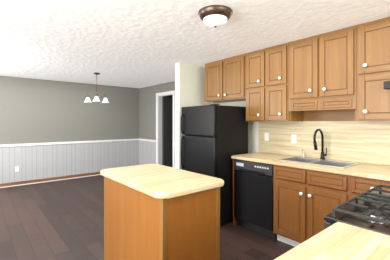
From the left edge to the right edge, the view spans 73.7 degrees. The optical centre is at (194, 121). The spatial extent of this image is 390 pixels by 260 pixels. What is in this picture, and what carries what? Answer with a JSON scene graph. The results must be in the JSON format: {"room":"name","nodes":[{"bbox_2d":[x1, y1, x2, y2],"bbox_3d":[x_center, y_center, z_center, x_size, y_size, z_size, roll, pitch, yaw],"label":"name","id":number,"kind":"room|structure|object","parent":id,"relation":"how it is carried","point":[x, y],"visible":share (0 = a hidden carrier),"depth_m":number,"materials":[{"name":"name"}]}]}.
{"room":"kitchen","nodes":[
{"label":"kitchen","id":0,"kind":"room"},
{"bbox_2d":[0,76,138,144],"bbox_3d":[-3.529,0.200,5.863,4.970,2.320,0.120,0,0,-40],"label":"wall","id":1,"kind":"structure","parent":0,"point":[32,110],"depth_m":6.13,"materials":[{"name":"grey paint"}]},
{"bbox_2d":[0,172,100,187],"bbox_3d":[-3.435,1.317,5.844,4.850,0.085,0.030,0,0,-40],"label":"baseboard","id":2,"kind":"structure","parent":1,"relation":"attached to","point":[12,184],"depth_m":5.89,"materials":[{"name":"brown wood"}]},
{"bbox_2d":[0,140,138,183],"bbox_3d":[-3.445,0.895,5.850,4.842,0.760,0.008,0,0,-40],"label":"wainscot","id":3,"kind":"structure","parent":1,"relation":"attached to","point":[42,161],"depth_m":6.13,"materials":[{"name":"white wood"}]},
{"bbox_2d":[0,139,138,146],"bbox_3d":[-3.435,0.495,5.844,4.850,0.050,0.030,0,0,-40],"label":"trim","id":4,"kind":"structure","parent":1,"relation":"attached to","point":[30,144],"depth_m":6.12,"materials":[{"name":"white wood"}]},
{"bbox_2d":[0,175,293,259],"bbox_3d":[-0.037,1.410,2.906,6.520,0.100,9.140,0,0,-40],"label":"floor","id":5,"kind":"structure","parent":0,"point":[59,220],"depth_m":3.32,"materials":[{"name":"brown wood"}]},
{"bbox_2d":[100,164,223,259],"bbox_3d":[-0.324,0.900,2.183,0.590,0.920,1.060,0,0,-40],"label":"kitchen island","id":6,"kind":"object","parent":5,"relation":"on","point":[156,212],"visible":1,"depth_m":1.88,"materials":[{"name":"brown wood"}]},
{"bbox_2d":[181,104,247,225],"bbox_3d":[0.261,0.562,3.757,0.730,1.595,0.700,0,0,-40],"label":"refrigerator","id":7,"kind":"object","parent":5,"relation":"on","point":[214,138],"visible":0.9,"depth_m":3.47,"materials":[{"name":"black enameled steel"},{"name":"plastic"}]},
{"bbox_2d":[233,159,237,225],"bbox_3d":[0.947,0.921,3.350,0.639,0.878,0.685,0,0,-40],"label":"base cabinet","id":8,"kind":"object","parent":5,"relation":"on","point":[235,220],"depth_m":3.41,"materials":[{"name":"brown wood"}]},
{"bbox_2d":[234,159,276,238],"bbox_3d":[0.910,0.923,3.355,0.592,0.874,0.586,0,0,-40],"label":"dishwasher","id":9,"kind":"object","parent":5,"relation":"on","point":[253,196],"visible":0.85,"depth_m":3.15,"materials":[{"name":"black enameled steel"},{"name":"plastic"}]},
{"bbox_2d":[273,165,344,246],"bbox_3d":[1.380,0.921,2.834,0.639,0.878,0.812,0,0,-40],"label":"base cabinet","id":10,"kind":"object","parent":5,"relation":"on","point":[305,201],"depth_m":2.68,"materials":[{"name":"brown wood"}]},
{"bbox_2d":[324,185,389,235],"bbox_3d":[1.085,0.840,1.204,0.754,1.040,0.737,0,0,-40],"label":"gas range","id":11,"kind":"object","parent":5,"relation":"on","point":[369,209],"visible":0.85,"depth_m":1.20,"materials":[{"name":"black metal"}]},
{"bbox_2d":[345,175,388,200],"bbox_3d":[1.749,0.921,2.394,0.639,0.878,0.424,0,0,-40],"label":"base cabinet","id":12,"kind":"object","parent":5,"relation":"on","point":[355,186],"depth_m":2.28,"materials":[{"name":"brown wood"}]},
{"bbox_3d":[0.544,0.921,0.695,3.428,0.878,0.642,0,0,-40],"label":"base cabinet","id":13,"kind":"object","parent":5,"relation":"on","visible":0},
{"bbox_2d":[231,154,389,180],"bbox_3d":[1.514,0.460,2.667,0.648,0.040,2.460,0,0,-40],"label":"countertop","id":14,"kind":"structure","parent":13,"relation":"on","point":[365,170],"depth_m":2.57,"materials":[{"name":"beige wood"}]},
{"bbox_2d":[277,156,359,167],"bbox_3d":[1.340,0.519,2.868,0.416,0.172,0.726,0,0,-40],"label":"sink","id":15,"kind":"object","parent":14,"relation":"in","point":[330,163],"visible":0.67,"depth_m":2.92,"materials":[{"name":"silver metal"}]},
{"bbox_2d":[313,129,326,158],"bbox_3d":[1.446,0.259,3.001,0.242,0.361,0.091,0,0,-40],"label":"faucet","id":16,"kind":"object","parent":14,"relation":"on","point":[323,155],"visible":1,"depth_m":3.04,"materials":[{"name":"black metal"}]},
{"bbox_2d":[274,222,389,259],"bbox_3d":[0.033,0.460,0.236,2.093,0.040,0.640,0,0,-40],"label":"countertop","id":17,"kind":"structure","parent":13,"relation":"on","point":[339,241],"depth_m":0.92,"materials":[{"name":"beige wood"}]},
{"bbox_2d":[139,81,174,139],"bbox_3d":[-0.548,0.200,6.269,0.120,2.320,3.330,0,0,-40],"label":"wall","id":18,"kind":"structure","parent":0,"point":[147,112],"depth_m":6.98,"materials":[{"name":"grey paint"}]},
{"bbox_2d":[139,140,155,164],"bbox_3d":[-0.556,0.895,6.179,0.008,0.760,3.202,0,0,-40],"label":"wainscot","id":19,"kind":"structure","parent":18,"relation":"attached to","point":[147,152],"depth_m":7.04,"materials":[{"name":"white wood"}]},
{"bbox_2d":[139,139,155,141],"bbox_3d":[-1.295,0.495,7.042,0.032,0.050,0.885,0,0,-40],"label":"trim","id":20,"kind":"structure","parent":18,"relation":"attached to","point":[139,139],"depth_m":7.01,"materials":[{"name":"white wood"}]},
{"bbox_2d":[156,90,174,167],"bbox_3d":[-0.692,0.310,6.430,0.142,2.100,0.820,0,0,-40],"label":"door frame","id":21,"kind":"structure","parent":18,"relation":"attached to","point":[159,96],"depth_m":6.65,"materials":[{"name":"white wood"}]},
{"bbox_2d":[163,97,172,166],"bbox_3d":[-0.515,0.354,6.854,0.660,1.988,0.172,0,0,-40],"label":"hall door","id":22,"kind":"structure","parent":18,"relation":"in","point":[168,131],"depth_m":6.76,"materials":[{"name":"grey paint"}]},
{"bbox_2d":[162,95,172,164],"bbox_3d":[-0.771,0.200,7.655,1.320,2.320,0.120,0,0,-40],"label":"wall","id":23,"kind":"structure","parent":0,"point":[162,125],"depth_m":7.43,"materials":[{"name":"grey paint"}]},
{"bbox_2d":[175,62,210,168],"bbox_3d":[0.159,0.200,4.611,1.170,2.320,0.120,0,0,-40],"label":"wall","id":24,"kind":"structure","parent":0,"point":[189,84],"depth_m":4.27,"materials":[{"name":"white paint"}]},
{"bbox_2d":[0,0,389,87],"bbox_3d":[-0.037,-1.010,2.906,6.520,0.100,9.140,0,0,-40],"label":"ceiling","id":25,"kind":"structure","parent":0,"point":[134,43],"depth_m":2.79,"materials":[{"name":"white paint"}]},
{"bbox_2d":[83,72,108,102],"bbox_3d":[-1.889,-0.671,5.103,0.473,0.576,0.488,0,0,-40],"label":"dining chandelier","id":26,"kind":"object","parent":25,"relation":"hanging from","point":[96,99],"visible":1,"depth_m":5.09,"materials":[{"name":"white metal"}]},
{"bbox_2d":[198,5,232,27],"bbox_3d":[0.178,-0.892,2.277,0.300,0.134,0.300,0,0,-40],"label":"flush ceiling light","id":27,"kind":"object","parent":25,"relation":"attached to","point":[214,16],"visible":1,"depth_m":2.19,"materials":[{"name":"white glass"}]},
{"bbox_2d":[211,101,258,153],"bbox_3d":[2.160,0.200,2.498,0.120,2.320,5.690,0,0,-40],"label":"wall","id":28,"kind":"structure","parent":0,"point":[253,136],"depth_m":3.95,"materials":[{"name":"white paint"}]},
{"bbox_2d":[205,54,244,102],"bbox_3d":[0.551,-0.644,4.047,0.349,0.628,0.848,0,0,-40],"label":"upper cabinet","id":29,"kind":"object","parent":28,"relation":"attached to","point":[224,78],"depth_m":3.89,"materials":[{"name":"brown wood"}]},
{"bbox_2d":[245,42,304,120],"bbox_3d":[1.033,-0.484,3.473,0.349,0.948,0.722,0,0,-40],"label":"upper cabinet","id":30,"kind":"object","parent":28,"relation":"attached to","point":[267,69],"depth_m":3.30,"materials":[{"name":"brown wood"}]},
{"bbox_2d":[289,25,356,100],"bbox_3d":[1.477,-0.609,2.944,0.349,0.698,0.728,0,0,-40],"label":"upper cabinet","id":31,"kind":"object","parent":28,"relation":"attached to","point":[343,74],"depth_m":2.78,"materials":[{"name":"brown wood"}]},
{"bbox_2d":[259,121,389,164],"bbox_3d":[1.740,0.215,2.896,0.006,0.447,2.480,0,0,-40],"label":"backsplash","id":32,"kind":"structure","parent":28,"relation":"attached to","point":[362,141],"depth_m":3.04,"materials":[{"name":"laminate"}]},
{"bbox_2d":[264,133,268,140],"bbox_3d":[1.028,0.212,3.735,0.007,0.115,0.072,0,0,-40],"label":"outlet","id":33,"kind":"object","parent":32,"relation":"attached to","point":[266,136],"visible":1,"depth_m":3.73,"materials":[{"name":"white plastic"}]},
{"bbox_2d":[291,134,296,142],"bbox_3d":[1.298,0.223,3.413,0.007,0.115,0.072,0,0,-40],"label":"outlet","id":34,"kind":"object","parent":32,"relation":"attached to","point":[293,138],"visible":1,"depth_m":3.41,"materials":[{"name":"white plastic"}]},
{"bbox_2d":[349,17,389,120],"bbox_3d":[1.870,-0.484,2.476,0.349,0.948,0.564,0,0,-40],"label":"upper cabinet","id":35,"kind":"object","parent":28,"relation":"attached to","point":[372,101],"depth_m":2.45,"materials":[{"name":"brown wood"}]},
{"bbox_2d":[384,81,389,88],"bbox_3d":[1.769,-0.330,2.281,0.053,0.070,0.180,0,0,-40],"label":"paper towel holder","id":36,"kind":"object","parent":35,"relation":"attached to","point":[386,84],"visible":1,"depth_m":2.31,"materials":[{"name":"black metal"}]}
]}

